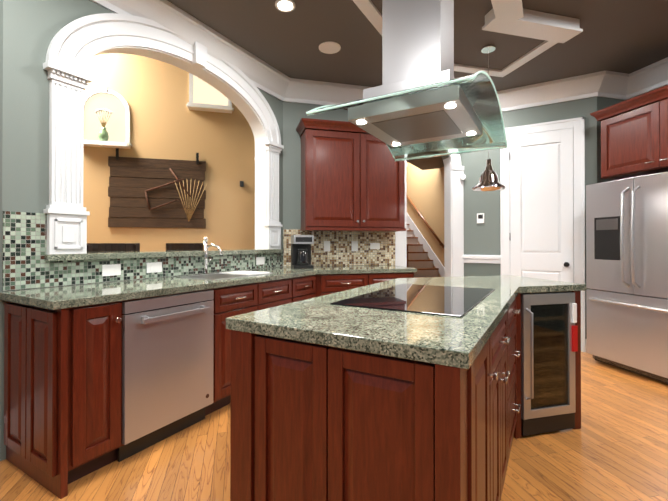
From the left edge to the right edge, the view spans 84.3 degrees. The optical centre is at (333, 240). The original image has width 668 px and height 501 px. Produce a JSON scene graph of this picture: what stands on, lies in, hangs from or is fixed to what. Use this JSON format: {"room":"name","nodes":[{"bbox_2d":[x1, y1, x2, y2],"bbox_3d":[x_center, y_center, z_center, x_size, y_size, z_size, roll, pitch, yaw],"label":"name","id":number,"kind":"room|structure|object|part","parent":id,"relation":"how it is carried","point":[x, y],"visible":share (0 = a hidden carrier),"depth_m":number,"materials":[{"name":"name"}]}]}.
{"room":"kitchen","nodes":[
{"label":"kitchen","id":0,"kind":"room"},
{"bbox_2d":[0,0,2,460],"bbox_3d":[-3.996,-0.289,1.511,4.500,2.950,0.150,0,0,-14],"label":"wall","id":1,"kind":"structure","parent":0,"point":[1,71],"depth_m":2.00,"materials":[{"name":"grey paint"}]},
{"bbox_2d":[1,0,282,460],"bbox_3d":[-1.229,-0.279,3.109,0.150,2.950,2.490,0,0,31],"label":"wall","id":2,"kind":"structure","parent":0,"point":[31,28],"depth_m":2.10,"materials":[{"name":"grey paint"}]},
{"bbox_2d":[43,60,91,254],"bbox_3d":[-1.615,-0.479,2.241,0.070,1.120,0.236,0,0,31],"label":"pilaster column","id":3,"kind":"structure","parent":2,"relation":"attached to","point":[66,212],"depth_m":2.23,"materials":[{"name":"white wood"}]},
{"bbox_2d":[2,211,282,290],"bbox_3d":[-1.178,0.062,3.034,0.011,0.433,2.412,0,0,31],"label":"tile backsplash","id":4,"kind":"structure","parent":2,"relation":"attached to","point":[25,265],"depth_m":2.23,"materials":[{"name":"green tile"}]},
{"bbox_2d":[102,264,120,275],"bbox_3d":[-1.494,0.197,2.479,0.008,0.075,0.120,0,0,31],"label":"electrical outlet","id":5,"kind":"object","parent":4,"relation":"attached to","point":[111,270],"visible":1,"depth_m":2.48,"materials":[{"name":"white plastic"}]},
{"bbox_2d":[146,262,161,272],"bbox_3d":[-1.336,0.199,2.745,0.009,0.075,0.120,0,0,31],"label":"electrical outlet","id":6,"kind":"object","parent":4,"relation":"attached to","point":[152,267],"visible":1,"depth_m":2.74,"materials":[{"name":"white plastic"}]},
{"bbox_2d":[256,257,264,264],"bbox_3d":[-0.747,0.204,3.744,0.008,0.075,0.120,0,0,31],"label":"electrical outlet","id":7,"kind":"object","parent":4,"relation":"attached to","point":[260,260],"visible":1,"depth_m":3.74,"materials":[{"name":"white plastic"}]},
{"bbox_2d":[44,249,281,260],"bbox_3d":[-1.324,0.106,3.192,0.500,0.040,2.160,0,0,31],"label":"sill","id":8,"kind":"structure","parent":2,"relation":"on","point":[115,255],"depth_m":2.70,"materials":[{"name":"stone"}]},
{"bbox_2d":[46,13,280,248],"bbox_3d":[-1.193,-0.801,3.114,0.214,1.774,2.140,0,0,31],"label":"trim","id":9,"kind":"structure","parent":2,"relation":"attached to","point":[77,44],"depth_m":2.91,"materials":[{"name":"white wood"}]},
{"bbox_2d":[91,0,289,100],"bbox_3d":[-1.134,-1.653,2.984,0.148,0.204,2.482,0,0,31],"label":"crown molding","id":10,"kind":"structure","parent":2,"relation":"attached to","point":[260,74],"depth_m":3.05,"materials":[{"name":"white"}]},
{"bbox_2d":[264,140,283,248],"bbox_3d":[-0.633,-0.470,3.902,0.070,1.120,0.236,0,0,31],"label":"pilaster column","id":11,"kind":"structure","parent":2,"relation":"attached to","point":[273,225],"depth_m":3.88,"materials":[{"name":"white wood"}]},
{"bbox_2d":[83,53,254,250],"bbox_3d":[-2.643,-0.895,4.652,6.260,4.200,0.150,0,0,-14],"label":"wall","id":12,"kind":"structure","parent":0,"point":[166,122],"depth_m":4.70,"materials":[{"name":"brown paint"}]},
{"bbox_2d":[108,148,206,227],"bbox_3d":[-2.205,-0.651,4.653,1.151,0.968,0.060,0,0,-14],"label":"wall art","id":13,"kind":"object","parent":12,"relation":"attached to","point":[150,186],"visible":0.94,"depth_m":4.64,"materials":[{"name":"brown wood"}]},
{"bbox_2d":[83,73,254,159],"bbox_3d":[-1.780,-1.727,4.734,2.690,1.325,0.130,0,0,-14],"label":"wall niche","id":14,"kind":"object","parent":12,"relation":"in","point":[204,96],"depth_m":4.56,"materials":[{"name":"white paint"}]},
{"bbox_2d":[95,108,111,140],"bbox_3d":[-2.790,-1.402,4.467,0.184,0.408,0.110,0,0,-14],"label":"vase","id":15,"kind":"object","parent":14,"relation":"on","point":[103,135],"visible":0.88,"depth_m":4.45,"materials":[{"name":"green"}]},
{"bbox_2d":[0,352,667,500],"bbox_3d":[-0.770,1.229,3.729,18.000,0.060,18.000,0,0,31],"label":"floor","id":16,"kind":"structure","parent":0,"point":[614,447],"depth_m":1.98,"materials":[{"name":"brown wood"}]},
{"bbox_2d":[87,243,139,251],"bbox_3d":[-1.823,0.609,3.211,0.462,1.175,0.470,0,0,31],"label":"stool","id":17,"kind":"object","parent":16,"relation":"on","point":[99,247],"visible":0.19,"depth_m":3.33,"materials":[{"name":"brown wood"}]},
{"bbox_2d":[166,243,203,249],"bbox_3d":[-1.439,0.613,3.861,0.462,1.175,0.470,0,0,31],"label":"stool","id":18,"kind":"object","parent":16,"relation":"on","point":[184,246],"visible":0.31,"depth_m":3.98,"materials":[{"name":"brown wood"}]},
{"bbox_2d":[0,237,416,498],"bbox_3d":[-0.363,0.582,3.074,1.368,1.227,3.360,0,0,31],"label":"base cabinets","id":19,"kind":"object","parent":16,"relation":"on","point":[97,376],"depth_m":1.96,"materials":[{"name":"brown wood"}]},
{"bbox_2d":[117,290,213,461],"bbox_3d":[-0.964,0.758,2.203,0.142,0.864,0.590,0,0,31],"label":"dishwasher","id":20,"kind":"object","parent":19,"relation":"in","point":[167,374],"depth_m":2.14,"materials":[{"name":"silver metal"}]},
{"bbox_2d":[177,237,272,279],"bbox_3d":[-0.884,0.124,3.013,0.461,0.312,0.680,0,0,31],"label":"sink","id":21,"kind":"object","parent":19,"relation":"in","point":[231,274],"depth_m":3.02,"materials":[{"name":"white ceramic"}]},
{"bbox_2d":[291,235,313,268],"bbox_3d":[-0.335,0.113,3.861,0.200,0.340,0.241,0,0,-14],"label":"coffee maker","id":22,"kind":"object","parent":19,"relation":"on","point":[300,251],"visible":1,"depth_m":3.77,"materials":[{"name":"black plastic"}]},
{"bbox_2d":[226,327,580,500],"bbox_3d":[0.718,0.752,2.006,1.122,0.874,2.344,0,0,31],"label":"kitchen island","id":23,"kind":"object","parent":16,"relation":"on","point":[427,389],"depth_m":1.10,"materials":[{"name":"brown wood"}]},
{"bbox_2d":[226,275,585,382],"bbox_3d":[0.734,0.295,2.025,1.174,0.040,2.394,0,0,31],"label":"island countertop","id":24,"kind":"structure","parent":23,"relation":"on","point":[531,326],"depth_m":1.48,"materials":[{"name":"green stone"}]},
{"bbox_2d":[330,283,497,318],"bbox_3d":[0.440,0.271,1.811,0.540,0.006,0.880,0,0,31],"label":"cooktop","id":25,"kind":"object","parent":24,"relation":"in","point":[424,298],"depth_m":1.70,"materials":[{"name":"black glass"}]},
{"bbox_2d":[407,224,439,277],"bbox_3d":[0.877,0.285,9.807,2.650,1.900,3.825,0,0,-14],"label":"stair steps","id":26,"kind":"structure","parent":16,"relation":"on","point":[420,261],"depth_m":9.06,"materials":[{"name":"brown wood"}]},
{"bbox_2d":[586,172,667,383],"bbox_3d":[2.929,0.312,3.295,0.828,1.730,0.910,0,0,-14],"label":"fridge","id":27,"kind":"object","parent":16,"relation":"on","point":[627,272],"visible":1,"depth_m":3.24,"materials":[{"name":"silver metal"}]},
{"bbox_2d":[283,101,462,266],"bbox_3d":[0.509,-0.272,4.436,2.400,2.950,0.150,0,0,-14],"label":"wall","id":28,"kind":"structure","parent":0,"point":[294,113],"depth_m":4.12,"materials":[{"name":"grey paint"}]},
{"bbox_2d":[284,78,371,104],"bbox_3d":[0.546,-1.646,4.300,2.260,0.204,0.148,0,0,-14],"label":"crown molding","id":29,"kind":"structure","parent":28,"relation":"attached to","point":[312,92],"depth_m":4.12,"materials":[{"name":"white"}]},
{"bbox_2d":[283,229,394,266],"bbox_3d":[0.086,0.079,4.242,1.334,0.413,0.011,0,0,-15],"label":"tile backsplash","id":30,"kind":"structure","parent":28,"relation":"attached to","point":[340,253],"depth_m":4.25,"materials":[{"name":"beige tile"}]},
{"bbox_2d":[324,241,329,251],"bbox_3d":[-0.079,0.062,4.189,0.075,0.120,0.008,0,0,-14],"label":"electrical outlet","id":31,"kind":"object","parent":30,"relation":"attached to","point":[326,246],"visible":1,"depth_m":4.19,"materials":[{"name":"white plastic"}]},
{"bbox_2d":[352,241,357,250],"bbox_3d":[0.241,0.062,4.271,0.075,0.120,0.009,0,0,-14],"label":"electrical outlet","id":32,"kind":"object","parent":30,"relation":"attached to","point":[354,245],"visible":1,"depth_m":4.27,"materials":[{"name":"white plastic"}]},
{"bbox_2d":[370,243,379,248],"bbox_3d":[0.483,0.063,4.333,0.120,0.075,0.009,0,0,-14],"label":"electrical outlet","id":33,"kind":"object","parent":30,"relation":"attached to","point":[374,245],"visible":1,"depth_m":4.33,"materials":[{"name":"white plastic"}]},
{"bbox_2d":[296,118,405,231],"bbox_3d":[0.217,-0.679,4.086,1.230,1.140,0.381,0,0,-14],"label":"upper cabinet","id":34,"kind":"object","parent":28,"relation":"attached to","point":[352,177],"visible":0.79,"depth_m":3.94,"materials":[{"name":"brown wood"}]},
{"bbox_3d":[0.217,-1.206,4.089,1.230,0.085,0.381,0,0,-14],"label":"crown","id":35,"kind":"part","parent":34,"relation":"part of","materials":[{"name":"brown wood"}]},
{"bbox_2d":[395,149,463,276],"bbox_3d":[1.154,-0.086,4.585,0.935,2.580,0.186,0,0,-14],"label":"door frame","id":36,"kind":"structure","parent":28,"relation":"attached to","point":[453,219],"depth_m":4.61,"materials":[{"name":"white wood"}]},
{"bbox_2d":[459,174,465,179],"bbox_3d":[1.603,-0.796,4.602,0.070,0.070,0.040,0,0,-14],"label":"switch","id":37,"kind":"object","parent":28,"relation":"attached to","point":[462,176],"visible":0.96,"depth_m":4.59,"materials":[{"name":"white plastic"}]},
{"bbox_2d":[167,0,667,169],"bbox_3d":[2.609,-1.812,1.750,8.150,0.100,12.000,0,0,31],"label":"ceiling","id":38,"kind":"structure","parent":0,"point":[626,36],"depth_m":3.21,"materials":[{"name":"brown paint"}]},
{"bbox_2d":[275,0,294,11],"bbox_3d":[-0.362,-1.749,2.739,0.149,0.013,0.149,0,0,25],"label":"recessed light","id":39,"kind":"object","parent":38,"relation":"in","point":[282,5],"depth_m":2.73,"materials":[{"name":"white"}]},
{"bbox_2d":[319,41,340,53],"bbox_3d":[-0.039,-1.748,3.342,0.199,0.007,0.199,0,0,-14],"label":"recessed light","id":40,"kind":"object","parent":38,"relation":"in","point":[329,47],"depth_m":3.33,"materials":[{"name":"white"}]},
{"bbox_2d":[353,0,381,35],"bbox_3d":[-0.422,-1.751,1.624,0.100,0.021,4.700,0,0,31],"label":"trim band","id":41,"kind":"object","parent":38,"relation":"attached to","point":[370,11],"depth_m":2.80,"materials":[{"name":"white"}]},
{"bbox_2d":[306,0,506,161],"bbox_3d":[0.440,-1.148,1.860,0.689,1.226,1.049,0,0,31],"label":"range hood","id":42,"kind":"object","parent":38,"relation":"hanging from","point":[421,98],"visible":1,"depth_m":1.71,"materials":[{"name":"silver metal"}]},
{"bbox_3d":[0.440,-0.613,1.857,0.680,0.157,1.040,0,0,31],"label":"glass","id":43,"kind":"part","parent":42,"relation":"part of","materials":[{"name":"clear glass"}]},
{"bbox_2d":[472,44,505,191],"bbox_3d":[1.399,-1.107,3.337,0.284,1.289,0.284,0,0,31],"label":"pendant lamp","id":44,"kind":"object","parent":38,"relation":"hanging from","point":[488,180],"visible":0.96,"depth_m":3.30,"materials":[{"name":"silver metal"}]},
{"bbox_2d":[454,41,557,76],"bbox_3d":[1.383,-1.742,3.333,1.060,0.021,0.900,0,0,-14],"label":"ceiling trim","id":45,"kind":"structure","parent":38,"relation":"attached to","point":[529,55],"depth_m":3.66,"materials":[{"name":"white"}]},
{"bbox_2d":[491,0,523,24],"bbox_3d":[0.640,-1.709,1.615,0.180,0.106,2.695,0,0,31],"label":"ceiling beam","id":46,"kind":"structure","parent":38,"relation":"attached to","point":[505,11],"depth_m":2.64,"materials":[{"name":"white paint"}]},
{"bbox_2d":[482,9,582,42],"bbox_3d":[1.560,-1.702,2.898,0.785,0.104,0.180,0,0,-14],"label":"ceiling beam","id":47,"kind":"structure","parent":38,"relation":"attached to","point":[546,26],"depth_m":2.87,"materials":[{"name":"white paint"}]},
{"bbox_2d":[407,162,443,276],"bbox_3d":[2.462,-1.069,9.213,0.120,4.600,6.020,0,0,-14],"label":"wall","id":48,"kind":"structure","parent":0,"point":[425,191],"depth_m":9.29,"materials":[{"name":"brown paint"}]},
{"bbox_2d":[407,195,443,276],"bbox_3d":[0.893,-0.255,9.749,2.650,2.978,3.950,0,0,-14],"label":"trim","id":49,"kind":"structure","parent":48,"relation":"attached to","point":[431,254],"depth_m":9.30,"materials":[{"name":"white wood"}]},
{"bbox_2d":[463,96,596,338],"bbox_3d":[2.248,-0.272,4.363,1.405,2.950,0.150,0,0,31],"label":"wall","id":50,"kind":"structure","parent":0,"point":[482,238],"depth_m":4.45,"materials":[{"name":"grey paint"}]},
{"bbox_2d":[477,213,483,222],"bbox_3d":[1.800,-0.276,4.529,0.085,0.120,0.017,0,0,31],"label":"thermostat","id":51,"kind":"object","parent":50,"relation":"attached to","point":[480,217],"visible":1,"depth_m":4.52,"materials":[{"name":"white plastic"}]},
{"bbox_2d":[462,255,500,263],"bbox_3d":[1.793,0.224,4.521,0.458,0.100,0.034,0,0,31],"label":"trim","id":52,"kind":"structure","parent":50,"relation":"attached to","point":[495,259],"depth_m":4.50,"materials":[{"name":"white"}]},
{"bbox_2d":[500,117,584,351],"bbox_3d":[2.339,-0.069,4.176,0.835,2.541,0.075,0,0,31],"label":"door","id":53,"kind":"structure","parent":50,"relation":"attached to","point":[542,167],"depth_m":4.17,"materials":[{"name":"white wood"}]},
{"bbox_2d":[497,70,605,111],"bbox_3d":[2.207,-1.646,4.221,1.446,0.204,0.148,0,0,31],"label":"crown molding","id":54,"kind":"structure","parent":50,"relation":"attached to","point":[565,89],"depth_m":4.09,"materials":[{"name":"white"}]},
{"bbox_2d":[597,96,624,182],"bbox_3d":[3.038,-0.274,4.075,0.500,2.950,0.150,0,0,-14],"label":"wall","id":55,"kind":"structure","parent":0,"point":[603,102],"depth_m":3.96,"materials":[{"name":"grey paint"}]},
{"bbox_2d":[598,71,628,99],"bbox_3d":[2.997,-1.648,3.919,0.462,0.204,0.148,0,0,-14],"label":"crown molding","id":56,"kind":"structure","parent":55,"relation":"attached to","point":[614,85],"depth_m":3.91,"materials":[{"name":"white"}]},
{"bbox_3d":[4.021,-0.291,1.153,0.150,2.950,6.000,0,0,-14],"label":"wall","id":57,"kind":"structure","parent":0,"visible":0},
{"bbox_2d":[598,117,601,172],"bbox_3d":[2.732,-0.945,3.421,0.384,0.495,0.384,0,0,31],"label":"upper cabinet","id":58,"kind":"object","parent":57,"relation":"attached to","point":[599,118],"depth_m":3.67,"materials":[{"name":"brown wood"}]},
{"bbox_2d":[595,85,667,179],"bbox_3d":[3.160,-0.958,2.980,1.570,0.664,1.570,0,0,31],"label":"upper cabinet","id":59,"kind":"object","parent":57,"relation":"attached to","point":[634,136],"depth_m":3.35,"materials":[{"name":"brown wood"}]},
{"bbox_3d":[3.120,-1.247,3.000,0.671,0.085,1.675,0,0,-14],"label":"crown","id":60,"kind":"part","parent":59,"relation":"part of","materials":[{"name":"brown wood"}]},
{"bbox_2d":[626,57,667,99],"bbox_3d":[3.877,-1.664,1.124,0.148,0.204,6.000,0,0,-14],"label":"crown molding","id":61,"kind":"structure","parent":57,"relation":"attached to","point":[653,76],"depth_m":3.75,"materials":[{"name":"white"}]}
]}

